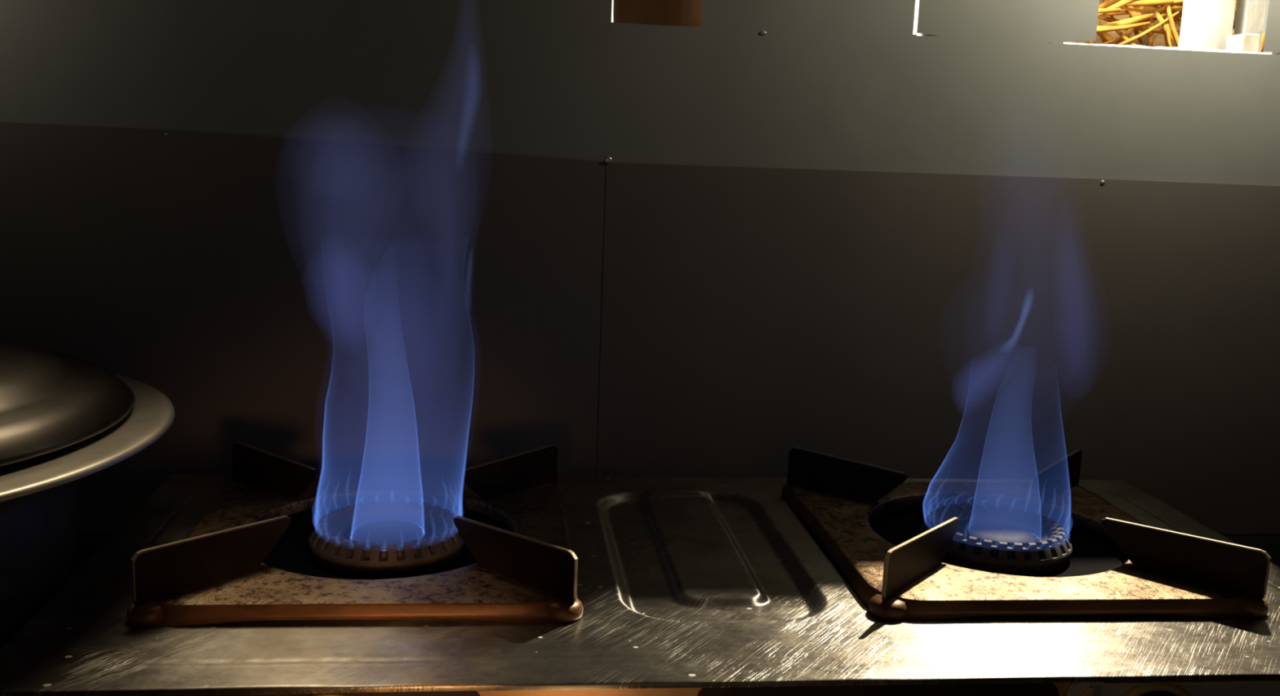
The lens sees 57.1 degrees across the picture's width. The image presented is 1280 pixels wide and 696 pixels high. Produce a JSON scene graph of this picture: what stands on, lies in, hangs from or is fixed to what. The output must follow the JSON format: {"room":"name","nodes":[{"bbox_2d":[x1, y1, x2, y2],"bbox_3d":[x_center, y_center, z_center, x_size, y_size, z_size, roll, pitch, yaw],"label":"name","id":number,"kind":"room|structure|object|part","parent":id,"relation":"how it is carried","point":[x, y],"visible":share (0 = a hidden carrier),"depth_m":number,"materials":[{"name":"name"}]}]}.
{"room":"commercial kitchen","nodes":[
{"label":"commercial kitchen","id":0,"kind":"room"},
{"bbox_2d":[0,0,1279,536],"bbox_3d":[0.003,-0.190,1.039,3.200,2.420,0.050,1,10,-7],"label":"wall","id":1,"kind":"structure","parent":0,"point":[987,87],"depth_m":1.01,"materials":[{"name":"grey paint"}]},
{"bbox_2d":[0,121,606,533],"bbox_3d":[-0.763,-0.021,0.955,1.467,0.356,0.003,1,10,-7],"label":"metal sheet","id":2,"kind":"object","parent":1,"relation":"attached to","point":[330,308],"visible":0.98,"depth_m":1.01,"materials":[{"name":"grey metal"}]},
{"bbox_2d":[759,31,766,35],"bbox_3d":[0.106,-0.271,1.010,0.006,0.004,0.001,1,10,-7],"label":"nail","id":3,"kind":"object","parent":1,"relation":"attached to","point":[762,33],"visible":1,"depth_m":1.01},
{"bbox_2d":[595,155,1279,533],"bbox_3d":[0.625,0.015,1.119,1.337,0.339,0.004,1,10,-7],"label":"metal sheet","id":4,"kind":"object","parent":1,"relation":"attached to","point":[922,326],"visible":1,"depth_m":1.07,"materials":[{"name":"grey metal"}]},
{"bbox_2d":[916,35,1271,54],"bbox_3d":[0.293,-0.286,1.112,0.710,0.018,0.058,1,10,-7],"label":"trim","id":5,"kind":"structure","parent":1,"relation":"attached to","point":[1131,46],"depth_m":1.13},
{"bbox_2d":[1226,33,1259,52],"bbox_3d":[0.591,-0.298,1.154,0.016,0.017,0.028,1,10,-7],"label":"stone block","id":6,"kind":"object","parent":5,"relation":"on","point":[1244,42],"visible":0.84,"depth_m":1.14,"materials":[{"name":"white stone"}]},
{"bbox_3d":[0.103,1.265,-0.056,3.200,0.050,2.635,1,10,-7],"label":"floor","id":7,"kind":"structure","parent":0,"visible":0},
{"bbox_2d":[70,535,1279,577],"bbox_3d":[0.004,0.635,0.889,3.160,0.850,0.531,1,10,-7],"label":"countertop","id":8,"kind":"structure","parent":7,"relation":"on","point":[86,546],"depth_m":1.01,"materials":[{"name":"stone"}]},
{"bbox_2d":[0,473,1279,695],"bbox_3d":[0.049,0.172,0.820,0.828,0.090,0.407,1,10,-7],"label":"gas stove","id":9,"kind":"object","parent":8,"relation":"on","point":[687,586],"visible":0.66,"depth_m":0.70,"materials":[{"name":"silver metal"}]},
{"bbox_2d":[0,373,175,649],"bbox_3d":[-0.527,0.128,0.718,0.457,0.165,0.457,1,10,-7],"label":"cooking pot","id":10,"kind":"object","parent":9,"relation":"on","point":[42,497],"visible":0.55,"depth_m":0.70,"materials":[{"name":"metal"}]},
{"bbox_2d":[0,337,135,466],"bbox_3d":[-0.520,0.007,0.719,0.388,0.073,0.388,1,10,-7],"label":"lid","id":11,"kind":"object","parent":10,"relation":"on","point":[51,401],"visible":1,"depth_m":0.72,"materials":[{"name":"metal"}]},
{"bbox_3d":[-0.201,0.205,0.624,0.234,0.049,0.002,1,10,-7],"label":"knob plate","id":12,"kind":"part","parent":9,"relation":"part of","materials":[{"name":"metal"}]},
{"bbox_2d":[126,440,583,626],"bbox_3d":[-0.178,0.117,0.809,0.264,0.042,0.264,1,10,-7],"label":"support","id":13,"kind":"object","parent":9,"relation":"on","point":[526,573],"visible":0.99,"depth_m":0.72,"materials":[{"name":"metal"}]},
{"bbox_3d":[-0.178,0.129,0.811,0.254,0.008,0.254,1,10,-7],"label":"plate","id":14,"kind":"part","parent":13,"relation":"part of","materials":[{"name":"metal"}]},
{"bbox_3d":[-0.174,0.139,0.813,0.230,0.003,0.230,1,10,-7],"label":"burner","id":15,"kind":"part","parent":9,"relation":"part of","materials":[{"name":"black metal"}]},
{"bbox_3d":[-0.173,0.135,0.813,0.104,0.012,0.104,1,10,-7],"label":"burner","id":16,"kind":"part","parent":9,"relation":"part of","materials":[{"name":"black metal"}]},
{"bbox_3d":[0.135,0.211,0.664,0.210,0.049,0.002,1,10,-7],"label":"knob plate","id":17,"kind":"part","parent":9,"relation":"part of","materials":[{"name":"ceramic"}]},
{"bbox_3d":[0.260,0.148,0.865,0.230,0.003,0.230,1,10,-7],"label":"burner","id":18,"kind":"part","parent":9,"relation":"part of","materials":[{"name":"black metal"}]},
{"bbox_3d":[0.260,0.143,0.864,0.104,0.012,0.104,1,10,-7],"label":"burner","id":19,"kind":"part","parent":9,"relation":"part of","materials":[{"name":"black metal"}]},
{"bbox_2d":[781,446,1271,620],"bbox_3d":[0.261,0.126,0.861,0.264,0.042,0.264,1,10,-7],"label":"support","id":20,"kind":"object","parent":9,"relation":"on","point":[1165,571],"visible":1,"depth_m":0.78,"materials":[{"name":"metal"}]},
{"bbox_3d":[0.261,0.138,0.863,0.254,0.008,0.254,1,10,-7],"label":"plate","id":21,"kind":"part","parent":20,"relation":"part of","materials":[{"name":"metal"}]},
{"bbox_3d":[0.298,0.219,0.669,0.041,0.041,0.025,1,10,-7],"label":"knob","id":22,"kind":"part","parent":9,"relation":"part of","materials":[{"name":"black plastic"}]},
{"bbox_3d":[0.355,0.216,0.689,0.223,0.049,0.002,1,10,-7],"label":"knob plate","id":23,"kind":"part","parent":9,"relation":"part of","materials":[{"name":"grey metal"}]},
{"label":"outside","id":24,"kind":"structure","parent":0,"visible":0},
{"bbox_3d":[0.313,0.093,1.774,4.000,0.070,1.215,1,10,-7],"label":"ground","id":25,"kind":"structure","parent":24,"visible":0},
{"bbox_2d":[613,0,702,26],"bbox_3d":[0.026,-0.189,1.180,0.117,0.670,0.116,1,10,-7],"label":"round timber","id":26,"kind":"object","parent":25,"relation":"on","point":[688,13],"visible":0.14,"depth_m":1.10,"materials":[{"name":"brown wood"}]},
{"bbox_2d":[912,0,921,35],"bbox_3d":[0.274,-0.166,1.254,0.051,0.620,0.030,1,10,-7],"label":"wooden post","id":27,"kind":"object","parent":25,"relation":"on","point":[917,2],"visible":0.02,"depth_m":1.21,"materials":[{"name":"white wood"}]},
{"bbox_2d":[611,0,1271,53],"bbox_3d":[0.568,-0.551,2.281,3.000,1.300,0.050,1,10,-7],"label":"wall","id":28,"kind":"structure","parent":25,"relation":"on","point":[1268,1],"depth_m":2.31,"materials":[{"name":"grey paint"}]},
{"bbox_2d":[1073,0,1237,47],"bbox_3d":[0.673,-0.269,1.859,0.500,0.830,0.048,1,10,-7],"label":"bale","id":29,"kind":"object","parent":25,"relation":"on","point":[1158,38],"visible":0.02,"depth_m":1.83},
{"bbox_2d":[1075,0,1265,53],"bbox_3d":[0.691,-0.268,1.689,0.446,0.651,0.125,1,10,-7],"label":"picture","id":30,"kind":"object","parent":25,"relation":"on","point":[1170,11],"visible":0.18,"depth_m":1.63},
{"bbox_2d":[1177,0,1235,49],"bbox_3d":[0.588,-0.157,1.271,0.043,0.620,0.030,1,10,-7],"label":"wooden post","id":31,"kind":"object","parent":25,"relation":"on","point":[1206,24],"visible":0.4,"depth_m":1.23,"materials":[{"name":"white wood"}]},
{"bbox_2d":[1233,0,1266,52],"bbox_3d":[0.633,-0.155,1.271,0.020,0.620,0.020,1,10,-7],"label":"wooden post","id":32,"kind":"object","parent":25,"relation":"on","point":[1250,14],"visible":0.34,"depth_m":1.23,"materials":[{"name":"beige wood"}]}
]}

